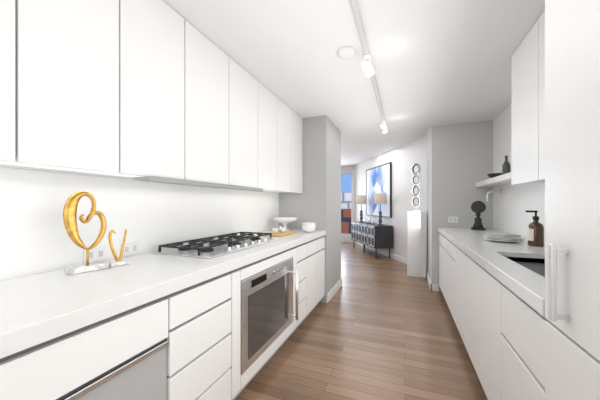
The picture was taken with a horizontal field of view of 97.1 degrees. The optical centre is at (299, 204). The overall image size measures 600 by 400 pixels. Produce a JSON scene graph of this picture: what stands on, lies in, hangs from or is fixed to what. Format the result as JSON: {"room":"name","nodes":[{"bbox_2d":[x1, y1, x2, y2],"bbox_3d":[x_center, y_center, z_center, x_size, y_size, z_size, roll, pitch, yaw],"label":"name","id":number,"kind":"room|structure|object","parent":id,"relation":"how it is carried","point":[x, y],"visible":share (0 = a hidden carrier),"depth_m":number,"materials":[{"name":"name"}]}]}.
{"room":"kitchen","nodes":[
{"label":"kitchen","id":0,"kind":"room"},
{"bbox_2d":[0,167,278,280],"bbox_3d":[-1.129,-0.135,1.684,0.160,2.750,5.800,0,0,22],"label":"wall","id":1,"kind":"structure","parent":0,"point":[150,217],"depth_m":1.53,"materials":[{"name":"white paint"}]},
{"bbox_2d":[0,0,23,163],"bbox_3d":[-1.202,-0.645,0.803,0.346,0.962,0.369,0,0,22],"label":"upper cabinet","id":2,"kind":"object","parent":1,"relation":"attached to","point":[11,11],"depth_m":0.90,"materials":[{"name":"grey"}]},
{"bbox_2d":[0,0,123,175],"bbox_3d":[-1.069,-0.645,1.139,0.346,0.962,0.354,0,0,22],"label":"upper cabinet","id":3,"kind":"object","parent":1,"relation":"attached to","point":[74,49],"depth_m":1.08,"materials":[{"name":"grey"}]},
{"bbox_2d":[84,246,106,262],"bbox_3d":[-1.126,0.273,1.460,0.008,0.075,0.115,0,0,22],"label":"electrical outlet","id":4,"kind":"object","parent":1,"relation":"attached to","point":[97,253],"visible":0.83,"depth_m":1.47,"materials":[{"name":"white plastic"}]},
{"bbox_2d":[121,241,138,255],"bbox_3d":[-1.052,0.273,1.645,0.008,0.075,0.115,0,0,22],"label":"electrical outlet","id":5,"kind":"object","parent":1,"relation":"attached to","point":[131,248],"visible":0.9,"depth_m":1.65,"materials":[{"name":"white plastic"}]},
{"bbox_2d":[103,0,187,179],"bbox_3d":[-0.931,-0.645,1.488,0.346,0.962,0.395,0,0,22],"label":"upper cabinet","id":6,"kind":"object","parent":1,"relation":"attached to","point":[128,89],"depth_m":1.42,"materials":[{"name":"grey"}]},
{"bbox_2d":[133,176,262,191],"bbox_3d":[-0.609,-0.133,1.897,0.150,0.029,1.130,0,0,22],"label":"range hood","id":7,"kind":"object","parent":6,"relation":"attached to","point":[156,179],"visible":1,"depth_m":1.60,"materials":[{"name":"silver metal"}]},
{"bbox_2d":[188,22,231,183],"bbox_3d":[-0.778,-0.645,1.872,0.346,0.962,0.432,0,0,22],"label":"upper cabinet","id":8,"kind":"object","parent":1,"relation":"attached to","point":[209,68],"depth_m":1.80,"materials":[{"name":"grey wood"}]},
{"bbox_2d":[228,59,259,187],"bbox_3d":[-0.621,-0.645,2.271,0.346,0.962,0.426,0,0,22],"label":"upper cabinet","id":9,"kind":"object","parent":1,"relation":"attached to","point":[245,88],"depth_m":2.22,"materials":[{"name":"grey"}]},
{"bbox_2d":[260,83,279,191],"bbox_3d":[-0.471,-0.645,2.648,0.346,0.962,0.385,0,0,22],"label":"upper cabinet","id":10,"kind":"object","parent":1,"relation":"attached to","point":[269,103],"depth_m":2.61,"materials":[{"name":"grey"}]},
{"bbox_2d":[280,100,291,191],"bbox_3d":[-0.333,-0.645,2.999,0.346,0.962,0.369,0,0,22],"label":"upper cabinet","id":11,"kind":"object","parent":1,"relation":"attached to","point":[285,111],"depth_m":2.96,"materials":[{"name":"grey wood"}]},
{"bbox_2d":[292,110,302,191],"bbox_3d":[-0.195,-0.645,3.345,0.346,0.962,0.376,0,0,22],"label":"upper cabinet","id":12,"kind":"object","parent":1,"relation":"attached to","point":[297,122],"depth_m":3.29,"materials":[{"name":"grey"}]},
{"bbox_2d":[279,115,340,302],"bbox_3d":[0.173,-0.060,3.846,0.670,2.600,0.820,0,0,22],"label":"wall","id":13,"kind":"structure","parent":0,"point":[317,201],"depth_m":3.45,"materials":[{"name":"grey paint"}]},
{"bbox_2d":[327,278,341,302],"bbox_3d":[0.184,1.190,3.855,0.685,0.100,0.824,0,0,22],"label":"baseboard","id":14,"kind":"structure","parent":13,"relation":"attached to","point":[334,290],"depth_m":3.66,"materials":[{"name":"white wood"}]},
{"bbox_2d":[341,166,353,241],"bbox_3d":[-0.260,-0.135,9.606,4.444,2.750,0.160,0,0,22],"label":"wall","id":15,"kind":"structure","parent":0,"point":[346,170],"depth_m":8.74,"materials":[{"name":"white paint"}]},
{"bbox_2d":[163,0,544,134],"bbox_3d":[0.230,-1.320,1.259,3.000,0.380,6.010,0,0,22],"label":"ceiling","id":16,"kind":"structure","parent":0,"point":[440,62],"depth_m":1.97,"materials":[{"name":"white paint"}]},
{"bbox_2d":[338,46,354,58],"bbox_3d":[0.342,-1.113,1.951,0.128,0.032,0.128,0,0,22],"label":"smoke detector","id":17,"kind":"object","parent":16,"relation":"attached to","point":[346,52],"visible":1,"depth_m":1.92,"materials":[{"name":"white plastic"}]},
{"bbox_2d":[350,0,387,132],"bbox_3d":[0.527,-1.043,2.034,0.100,0.172,3.670,0,0,22],"label":"track light","id":18,"kind":"object","parent":16,"relation":"attached to","point":[367,66],"visible":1,"depth_m":1.95,"materials":[{"name":"white metal"}]},
{"bbox_2d":[234,242,487,399],"bbox_3d":[-0.953,1.300,4.249,7.400,0.120,10.700,0,0,22],"label":"floor","id":19,"kind":"structure","parent":0,"point":[382,327],"depth_m":2.29,"materials":[{"name":"brown wood"}]},
{"bbox_2d":[0,293,175,399],"bbox_3d":[-0.972,0.811,0.976,0.646,0.858,0.602,0,0,22],"label":"base cabinet","id":20,"kind":"object","parent":19,"relation":"on","point":[150,326],"depth_m":0.90,"materials":[{"name":"grey wood"}]},
{"bbox_2d":[0,229,325,360],"bbox_3d":[-0.684,0.350,1.683,0.662,0.060,3.826,0,0,22],"label":"countertop","id":21,"kind":"structure","parent":20,"relation":"on","point":[36,309],"depth_m":1.03,"materials":[{"name":"white stone"}]},
{"bbox_2d":[63,191,108,274],"bbox_3d":[-1.033,0.125,1.279,0.058,0.385,0.171,0,0,34],"label":"sculpture","id":22,"kind":"object","parent":21,"relation":"on","point":[70,214],"visible":1,"depth_m":1.25,"materials":[{"name":"gold stone"}]},
{"bbox_2d":[107,229,129,266],"bbox_3d":[-0.961,0.224,1.402,0.050,0.189,0.090,0,0,34],"label":"sculpture","id":23,"kind":"object","parent":21,"relation":"on","point":[119,262],"visible":0.98,"depth_m":1.39,"materials":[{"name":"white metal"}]},
{"bbox_2d":[152,232,282,258],"bbox_3d":[-0.570,0.293,2.119,0.480,0.052,1.000,0,0,22],"label":"cooktop","id":24,"kind":"object","parent":21,"relation":"in","point":[210,247],"visible":1,"depth_m":1.89,"materials":[{"name":"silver metal"}]},
{"bbox_2d":[266,231,295,236],"bbox_3d":[-0.214,0.309,2.854,0.220,0.020,0.370,0,0,22],"label":"cutting board","id":25,"kind":"object","parent":21,"relation":"on","point":[280,234],"visible":0.77,"depth_m":2.76,"materials":[{"name":"brown wood"}]},
{"bbox_2d":[272,228,279,232],"bbox_3d":[-0.261,0.273,2.792,0.061,0.050,0.061,0,0,13],"label":"cup","id":26,"kind":"object","parent":25,"relation":"on","point":[275,230],"depth_m":2.77,"materials":[{"name":"white ceramic"}]},
{"bbox_2d":[272,217,296,230],"bbox_3d":[-0.186,0.239,3.279,0.316,0.160,0.316,0,0,22],"label":"cake stand","id":27,"kind":"object","parent":21,"relation":"on","point":[284,221],"visible":0.83,"depth_m":3.19,"materials":[{"name":"white ceramic"}]},
{"bbox_2d":[301,222,315,232],"bbox_3d":[0.101,0.265,3.079,0.170,0.109,0.170,0,0,22],"label":"bowls","id":28,"kind":"object","parent":21,"relation":"on","point":[308,227],"visible":1,"depth_m":3.02,"materials":[{"name":"white ceramic"}]},
{"bbox_2d":[176,269,235,399],"bbox_3d":[-0.780,0.811,1.462,0.646,0.858,0.442,0,0,22],"label":"base cabinet","id":29,"kind":"object","parent":19,"relation":"on","point":[205,314],"depth_m":1.36,"materials":[{"name":"grey"}]},
{"bbox_2d":[236,245,307,336],"bbox_3d":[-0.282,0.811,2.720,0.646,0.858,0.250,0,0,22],"label":"base cabinet","id":30,"kind":"object","parent":19,"relation":"on","point":[300,254],"depth_m":2.40,"materials":[{"name":"grey wood"}]},
{"bbox_2d":[229,257,297,374],"bbox_3d":[-0.468,0.762,2.116,0.691,0.579,0.810,0,0,22],"label":"oven","id":31,"kind":"object","parent":30,"relation":"in","point":[267,314],"visible":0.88,"depth_m":1.91,"materials":[{"name":"silver metal"}]},
{"bbox_2d":[308,237,319,314],"bbox_3d":[-0.173,0.811,2.993,0.646,0.858,0.338,0,0,22],"label":"base cabinet","id":32,"kind":"object","parent":19,"relation":"on","point":[313,246],"depth_m":2.93,"materials":[{"name":"grey wood"}]},
{"bbox_2d":[320,237,324,299],"bbox_3d":[-0.049,0.811,3.307,0.646,0.858,0.338,0,0,22],"label":"base cabinet","id":33,"kind":"object","parent":19,"relation":"on","point":[322,239],"depth_m":3.25,"materials":[{"name":"grey wood"}]},
{"bbox_2d":[351,221,392,258],"bbox_3d":[1.795,0.860,6.839,0.441,0.759,1.610,0,0,-8],"label":"sideboard","id":34,"kind":"object","parent":19,"relation":"on","point":[375,236],"visible":1,"depth_m":6.14,"materials":[{"name":"grey paint"}]},
{"bbox_2d":[356,195,366,221],"bbox_3d":[1.718,0.106,7.429,0.300,0.745,0.300,0,0,-8],"label":"table lamp","id":35,"kind":"object","parent":34,"relation":"on","point":[361,199],"visible":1,"depth_m":7.33,"materials":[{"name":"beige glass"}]},
{"bbox_2d":[364,217,373,223],"bbox_3d":[1.786,0.399,6.864,0.099,0.160,0.539,0,0,-8],"label":"decor","id":36,"kind":"object","parent":34,"relation":"on","point":[369,221],"visible":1,"depth_m":6.79,"materials":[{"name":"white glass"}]},
{"bbox_2d":[374,193,386,224],"bbox_3d":[1.892,0.106,6.252,0.300,0.745,0.300,0,0,-8],"label":"table lamp","id":37,"kind":"object","parent":34,"relation":"on","point":[380,198],"visible":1,"depth_m":6.15,"materials":[{"name":"beige fabric"}]},
{"bbox_2d":[407,211,425,277],"bbox_3d":[2.051,0.679,4.678,0.290,1.119,0.290,0,0,22],"label":"pedestal","id":38,"kind":"object","parent":19,"relation":"on","point":[416,244],"visible":0.98,"depth_m":4.54,"materials":[{"name":"white"}]},
{"bbox_2d":[411,163,420,211],"bbox_3d":[2.051,-0.309,4.678,0.164,0.856,0.120,0,0,22],"label":"ring sculpture","id":39,"kind":"object","parent":38,"relation":"on","point":[415,185],"visible":1,"depth_m":4.65,"materials":[{"name":"silver metal"}]},
{"bbox_2d":[439,235,441,290],"bbox_3d":[2.205,0.811,3.470,0.646,0.858,0.436,0,0,22],"label":"base cabinet","id":40,"kind":"object","parent":19,"relation":"on","point":[440,236],"depth_m":3.60,"materials":[{"name":"grey"}]},
{"bbox_2d":[442,239,445,299],"bbox_3d":[2.046,0.811,3.067,0.646,0.858,0.431,0,0,22],"label":"base cabinet","id":41,"kind":"object","parent":19,"relation":"on","point":[443,240],"depth_m":3.24,"materials":[{"name":"grey wood"}]},
{"bbox_2d":[446,239,453,318],"bbox_3d":[1.885,0.811,2.662,0.646,0.858,0.440,0,0,22],"label":"base cabinet","id":42,"kind":"object","parent":19,"relation":"on","point":[449,246],"depth_m":2.81,"materials":[{"name":"grey"}]},
{"bbox_2d":[454,247,461,337],"bbox_3d":[1.724,0.811,2.255,0.646,0.858,0.437,0,0,22],"label":"base cabinet","id":43,"kind":"object","parent":19,"relation":"on","point":[457,254],"depth_m":2.39,"materials":[{"name":"grey"}]},
{"bbox_2d":[462,255,477,375],"bbox_3d":[1.552,0.811,1.820,0.646,0.858,0.497,0,0,22],"label":"base cabinet","id":44,"kind":"object","parent":19,"relation":"on","point":[469,268],"depth_m":1.96,"materials":[{"name":"grey"}]},
{"bbox_2d":[478,267,497,399],"bbox_3d":[1.387,0.811,1.403,0.646,0.858,0.402,0,0,22],"label":"base cabinet","id":45,"kind":"object","parent":19,"relation":"on","point":[493,292],"depth_m":1.53,"materials":[{"name":"grey wood"}]},
{"bbox_2d":[498,283,548,399],"bbox_3d":[1.226,0.811,0.996,0.646,0.858,0.473,0,0,22],"label":"base cabinet","id":46,"kind":"object","parent":19,"relation":"on","point":[521,331],"depth_m":1.12,"materials":[{"name":"grey wood"}]},
{"bbox_2d":[438,227,544,314],"bbox_3d":[1.706,0.350,2.227,0.662,0.060,3.116,0,0,22],"label":"countertop","id":47,"kind":"structure","parent":46,"relation":"on","point":[529,286],"depth_m":1.64,"materials":[{"name":"white stone"}]},
{"bbox_2d":[471,201,485,229],"bbox_3d":[2.270,0.134,3.369,0.166,0.370,0.147,0,0,22],"label":"statue","id":48,"kind":"object","parent":47,"relation":"on","point":[478,208],"visible":1,"depth_m":3.35,"materials":[{"name":"brown metal"}]},
{"bbox_2d":[484,233,524,242],"bbox_3d":[1.775,0.285,2.309,0.290,0.067,0.290,0,0,22],"label":"plate stack","id":49,"kind":"object","parent":47,"relation":"on","point":[505,237],"visible":1,"depth_m":2.23,"materials":[{"name":"white ceramic"}]},
{"bbox_2d":[506,255,544,274],"bbox_3d":[1.372,0.447,1.361,0.408,0.194,0.828,0,0,22],"label":"sink","id":50,"kind":"object","parent":47,"relation":"in","point":[538,265],"depth_m":1.72,"materials":[{"name":"grey metal"}]},
{"bbox_2d":[525,211,543,246],"bbox_3d":[1.833,0.182,2.071,0.112,0.274,0.097,0,0,22],"label":"soap bottle","id":51,"kind":"object","parent":47,"relation":"on","point":[535,232],"visible":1,"depth_m":2.04,"materials":[{"name":"orange glass"}]},
{"bbox_2d":[545,0,599,399],"bbox_3d":[0.931,0.057,0.324,0.699,2.366,0.987,0,0,22],"label":"refrigerator","id":52,"kind":"object","parent":19,"relation":"on","point":[572,197],"visible":1,"depth_m":0.74,"materials":[{"name":"white paint"}]},
{"bbox_2d":[341,127,427,166],"bbox_3d":[0.087,-1.395,6.876,7.400,0.230,5.050,0,0,22],"label":"ceiling","id":53,"kind":"structure","parent":0,"point":[356,149],"depth_m":5.45,"materials":[{"name":"white paint"}]},
{"bbox_2d":[354,136,425,258],"bbox_3d":[2.130,-0.135,6.829,0.150,2.750,3.833,0,0,-8],"label":"wall","id":54,"kind":"structure","parent":0,"point":[403,159],"depth_m":5.81,"materials":[{"name":"white paint"}]},
{"bbox_2d":[366,162,391,217],"bbox_3d":[2.020,-0.348,6.900,0.042,1.296,1.435,0,0,-8],"label":"painting","id":55,"kind":"object","parent":54,"relation":"attached to","point":[378,179],"visible":1,"depth_m":6.76,"materials":[{"name":"blue"}]},
{"bbox_2d":[354,241,406,263],"bbox_3d":[2.047,1.190,6.822,0.015,0.100,3.803,0,0,-8],"label":"baseboard","id":56,"kind":"structure","parent":54,"relation":"attached to","point":[396,257],"depth_m":6.38,"materials":[{"name":"white wood"}]},
{"bbox_2d":[426,121,492,291],"bbox_3d":[2.567,-0.135,4.297,0.890,2.750,1.360,0,0,22],"label":"wall","id":57,"kind":"structure","parent":0,"point":[459,161],"depth_m":3.72,"materials":[{"name":"grey paint"}]},
{"bbox_2d":[426,269,438,291],"bbox_3d":[2.144,1.190,4.338,0.103,0.100,1.154,0,0,22],"label":"baseboard","id":58,"kind":"structure","parent":57,"relation":"attached to","point":[434,287],"depth_m":3.82,"materials":[{"name":"white wood"}]},
{"bbox_2d":[448,216,457,222],"bbox_3d":[2.152,0.207,3.724,0.120,0.085,0.008,0,0,22],"label":"electrical outlet","id":59,"kind":"object","parent":57,"relation":"attached to","point":[452,219],"visible":1,"depth_m":3.73,"materials":[{"name":"white plastic"}]},
{"bbox_2d":[493,104,544,242],"bbox_3d":[1.554,-0.135,0.734,0.150,2.750,6.010,0,0,22],"label":"wall","id":60,"kind":"structure","parent":0,"point":[512,204],"depth_m":3.00,"materials":[{"name":"white paint"}]},
{"bbox_2d":[476,172,510,186],"bbox_3d":[2.165,-0.270,2.756,0.197,0.060,1.792,0,0,22],"label":"shelf","id":61,"kind":"object","parent":60,"relation":"attached to","point":[503,179],"visible":0.4,"depth_m":2.93,"materials":[{"name":"white paint"}]},
{"bbox_2d":[487,173,501,177],"bbox_3d":[2.295,-0.332,3.092,0.190,0.062,0.190,0,0,22],"label":"bowl","id":62,"kind":"object","parent":61,"relation":"on","point":[491,175],"visible":0.46,"depth_m":3.04,"materials":[{"name":"black ceramic"}]},
{"bbox_2d":[502,155,510,174],"bbox_3d":[2.189,-0.411,2.812,0.072,0.220,0.072,0,0,22],"label":"bottle","id":63,"kind":"object","parent":61,"relation":"on","point":[506,166],"visible":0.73,"depth_m":2.79,"materials":[{"name":"black glass"}]},
{"bbox_2d":[486,189,501,201],"bbox_3d":[2.396,-0.117,3.278,0.155,0.165,0.052,0,0,22],"label":"pot filler","id":64,"kind":"object","parent":60,"relation":"attached to","point":[500,191],"visible":1,"depth_m":3.28,"materials":[{"name":"silver metal"}]},
{"bbox_2d":[511,24,544,184],"bbox_3d":[1.683,-0.643,1.743,0.346,0.966,0.440,0,0,22],"label":"upper cabinet","id":65,"kind":"object","parent":60,"relation":"attached to","point":[528,111],"depth_m":1.80,"materials":[{"name":"white paint"}]},
{"bbox_2d":[535,10,544,181],"bbox_3d":[1.521,-0.643,1.334,0.346,0.966,0.441,0,0,22],"label":"upper cabinet","id":66,"kind":"object","parent":60,"relation":"attached to","point":[540,23],"depth_m":1.58,"materials":[{"name":"white paint"}]},
{"label":"outside","id":67,"kind":"structure","parent":0,"visible":0},
{"bbox_2d":[341,192,350,233],"bbox_3d":[10.366,19.640,35.690,25.000,43.200,30.000,0,0,22],"label":"building","id":68,"kind":"structure","parent":67,"point":[345,213],"depth_m":22.25,"materials":[{"name":"brick"}]}
]}

